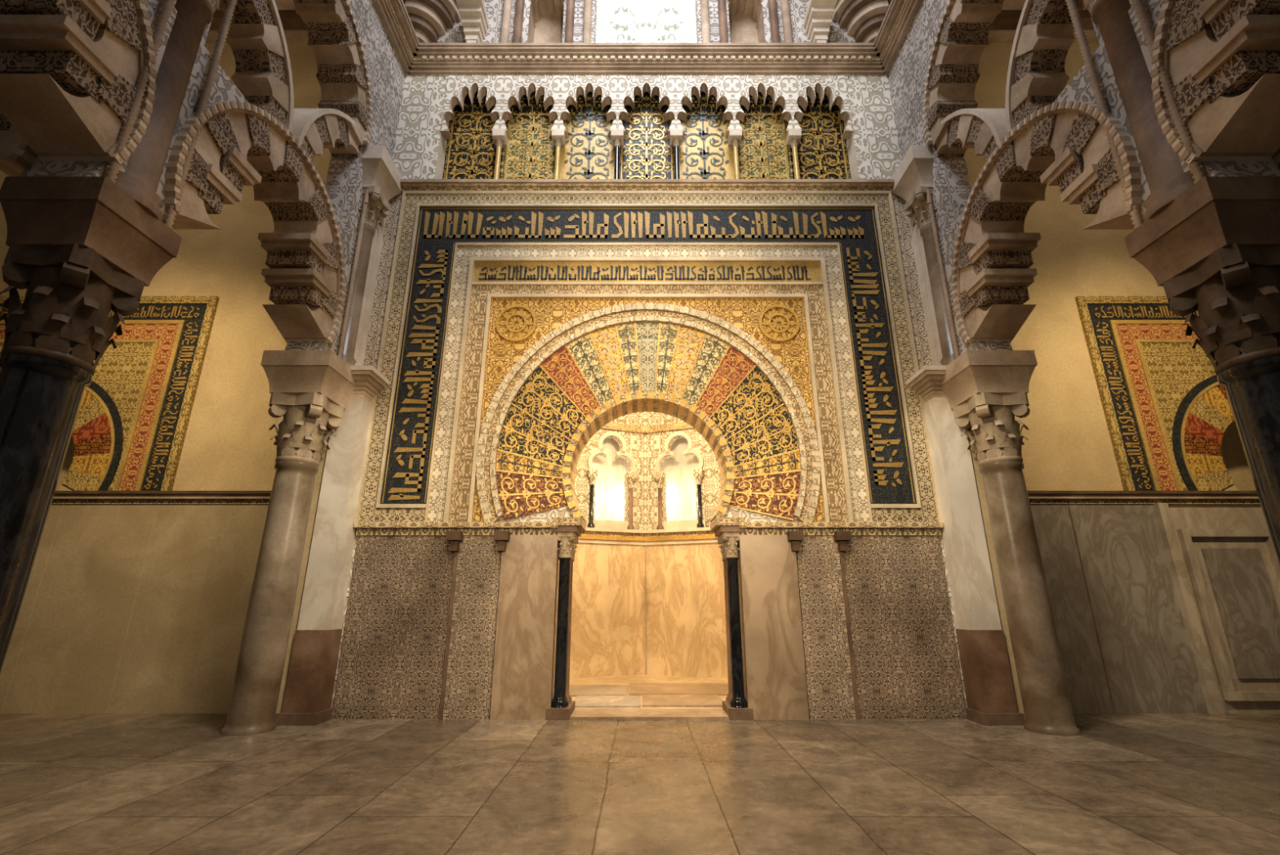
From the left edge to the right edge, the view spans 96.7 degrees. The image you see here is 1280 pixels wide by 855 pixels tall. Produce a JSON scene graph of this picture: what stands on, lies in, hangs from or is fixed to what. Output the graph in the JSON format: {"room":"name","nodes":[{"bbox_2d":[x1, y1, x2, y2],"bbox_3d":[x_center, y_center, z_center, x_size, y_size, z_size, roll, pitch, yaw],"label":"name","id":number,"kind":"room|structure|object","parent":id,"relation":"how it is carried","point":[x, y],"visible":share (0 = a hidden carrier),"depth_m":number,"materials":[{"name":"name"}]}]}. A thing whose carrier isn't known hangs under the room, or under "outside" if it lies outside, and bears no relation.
{"room":"mosque","nodes":[
{"label":"mosque","id":0,"kind":"room"},
{"bbox_2d":[205,0,308,43],"bbox_3d":[-8.590,-8.362,5.799,8.200,0.400,10.150,0,-17,0],"label":"ceiling","id":1,"kind":"structure","parent":0,"point":[295,29],"depth_m":9.79,"materials":[{"name":"stone"}]},
{"bbox_2d":[0,43,1261,714],"bbox_3d":[0.110,-2.075,9.214,25.000,12.000,1.615,0,-17,0],"label":"wall","id":2,"kind":"structure","parent":0,"point":[228,446],"depth_m":8.78,"materials":[{"name":"white paint"}]},
{"bbox_2d":[0,503,268,712],"bbox_3d":[-8.400,2.294,7.433,7.780,2.600,0.042,0,-17,0],"label":"panelling","id":3,"kind":"object","parent":2,"relation":"attached to","point":[125,607],"visible":0.88,"depth_m":7.39,"materials":[{"name":"paint"}]},
{"bbox_2d":[0,296,271,503],"bbox_3d":[-8.400,-0.495,8.232,7.780,3.200,0.160,0,-17,0],"label":"decorative wall panel","id":4,"kind":"object","parent":2,"relation":"attached to","point":[129,433],"visible":0.66,"depth_m":8.21,"materials":[{"name":"gold metal"}]},
{"bbox_2d":[440,75,853,178],"bbox_3d":[0.110,-4.809,9.359,6.680,2.190,0.350,0,-17,0],"label":"arcade","id":5,"kind":"object","parent":2,"relation":"attached to","point":[500,126],"visible":0.93,"depth_m":9.48,"materials":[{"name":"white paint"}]},
{"bbox_2d":[400,178,894,192],"bbox_3d":[0.110,-3.739,8.825,7.900,0.150,0.140,0,-17,0],"label":"trim","id":6,"kind":"structure","parent":2,"relation":"attached to","point":[406,184],"depth_m":8.79,"materials":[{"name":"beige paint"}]},
{"bbox_2d":[372,0,922,74],"bbox_3d":[0.110,-7.419,5.429,8.200,0.380,9.000,0,-17,0],"label":"trim","id":7,"kind":"structure","parent":2,"relation":"attached to","point":[415,57],"depth_m":9.47,"materials":[{"name":"stone"}]},
{"bbox_2d":[1026,296,1260,504],"bbox_3d":[8.620,-0.495,8.232,7.780,3.200,0.160,0,-17,0],"label":"mosaic panel","id":8,"kind":"object","parent":2,"relation":"attached to","point":[1167,412],"visible":0.69,"depth_m":8.23,"materials":[{"name":"gold metal"}]},
{"bbox_2d":[1030,502,1279,714],"bbox_3d":[8.620,2.282,7.396,7.780,2.600,0.120,0,-17,0],"label":"panelling","id":9,"kind":"object","parent":2,"relation":"attached to","point":[1157,607],"visible":0.79,"depth_m":7.39,"materials":[{"name":"grey stone"}]},
{"bbox_2d":[0,712,1279,854],"bbox_3d":[0.110,1.522,0.524,26.000,0.001,13.900,0,-17,0],"label":"floor","id":10,"kind":"structure","parent":0,"point":[71,783],"depth_m":4.21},
{"bbox_2d":[0,176,182,673],"bbox_3d":[-4.220,0.322,3.825,0.720,4.240,0.720,0,-17,0],"label":"marble column","id":11,"kind":"structure","parent":10,"relation":"on","point":[82,249],"depth_m":4.01,"materials":[{"name":"brown stone"}]},
{"bbox_2d":[0,111,44,176],"bbox_3d":[-6.010,-4.835,5.427,3.100,6.560,0.620,0,-17,0],"label":"arch","id":12,"kind":"object","parent":11,"relation":"on","point":[17,158],"visible":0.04,"depth_m":4.33,"materials":[{"name":"stone"}]},
{"bbox_2d":[0,0,405,365],"bbox_3d":[-4.100,-6.884,5.212,0.800,10.350,8.900,0,-17,0],"label":"arcade","id":13,"kind":"object","parent":11,"relation":"on","point":[131,94],"visible":0.93,"depth_m":5.53,"materials":[{"name":"stone"}]},
{"bbox_2d":[220,350,355,735],"bbox_3d":[-4.170,1.207,6.692,0.820,4.240,0.820,0,-17,0],"label":"marble column","id":14,"kind":"structure","parent":10,"relation":"on","point":[312,390],"depth_m":6.60,"materials":[{"name":"stone"}]},
{"bbox_2d":[275,201,388,724],"bbox_3d":[-3.990,-0.288,7.545,1.000,7.600,0.550,0,-17,0],"label":"pilaster","id":15,"kind":"object","parent":10,"relation":"on","point":[305,696],"visible":0.52,"depth_m":6.98,"materials":[{"name":"stone"}]},
{"bbox_2d":[331,191,967,719],"bbox_3d":[0.110,0.533,9.867,7.560,7.400,4.690,0,-17,0],"label":"mihrab","id":16,"kind":"object","parent":10,"relation":"on","point":[648,366],"visible":1,"depth_m":7.86,"materials":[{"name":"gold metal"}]},
{"bbox_2d":[905,200,1025,724],"bbox_3d":[4.210,-0.288,7.545,1.000,7.600,0.550,0,-17,0],"label":"pilaster","id":17,"kind":"object","parent":10,"relation":"on","point":[988,664],"visible":0.59,"depth_m":6.97,"materials":[{"name":"stone"}]},
{"bbox_2d":[940,350,1079,735],"bbox_3d":[4.390,1.207,6.692,0.820,4.240,0.820,0,-17,0],"label":"marble column","id":18,"kind":"structure","parent":10,"relation":"on","point":[984,390],"depth_m":6.60,"materials":[{"name":"stone"}]},
{"bbox_2d":[1124,176,1279,565],"bbox_3d":[4.440,0.322,3.825,0.720,4.240,0.720,0,-17,0],"label":"marble column","id":19,"kind":"structure","parent":10,"relation":"on","point":[1214,251],"depth_m":4.06,"materials":[{"name":"brown stone"}]},
{"bbox_2d":[885,0,1279,365],"bbox_3d":[4.320,-6.884,5.212,0.800,10.350,8.900,0,-17,0],"label":"arcade","id":20,"kind":"object","parent":19,"relation":"on","point":[1173,95],"visible":0.97,"depth_m":5.91,"materials":[{"name":"stone"}]},
{"bbox_2d":[1265,147,1279,176],"bbox_3d":[6.230,-4.835,5.427,3.100,6.560,0.620,0,-17,0],"label":"arch","id":21,"kind":"object","parent":19,"relation":"on","point":[1273,162],"visible":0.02,"depth_m":4.31,"materials":[{"name":"stone"}]},
{"bbox_2d":[404,0,888,43],"bbox_3d":[0.110,-8.443,10.098,9.000,4.490,1.481,0,-17,0],"label":"drum","id":22,"kind":"object","parent":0,"point":[433,21],"visible":0.56,"depth_m":9.81,"materials":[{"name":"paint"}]},
{"bbox_2d":[595,0,697,43],"bbox_3d":[0.110,-7.565,10.246,2.000,2.900,0.080,0,-17,0],"label":"window","id":23,"kind":"structure","parent":22,"relation":"in","point":[618,21],"depth_m":10.15,"materials":[{"name":"white glass"}]},
{"bbox_2d":[987,0,1098,43],"bbox_3d":[8.810,-8.362,5.799,8.200,0.400,10.150,0,-17,0],"label":"ceiling","id":24,"kind":"structure","parent":0,"point":[1003,28],"depth_m":9.79,"materials":[{"name":"stone"}]}
]}

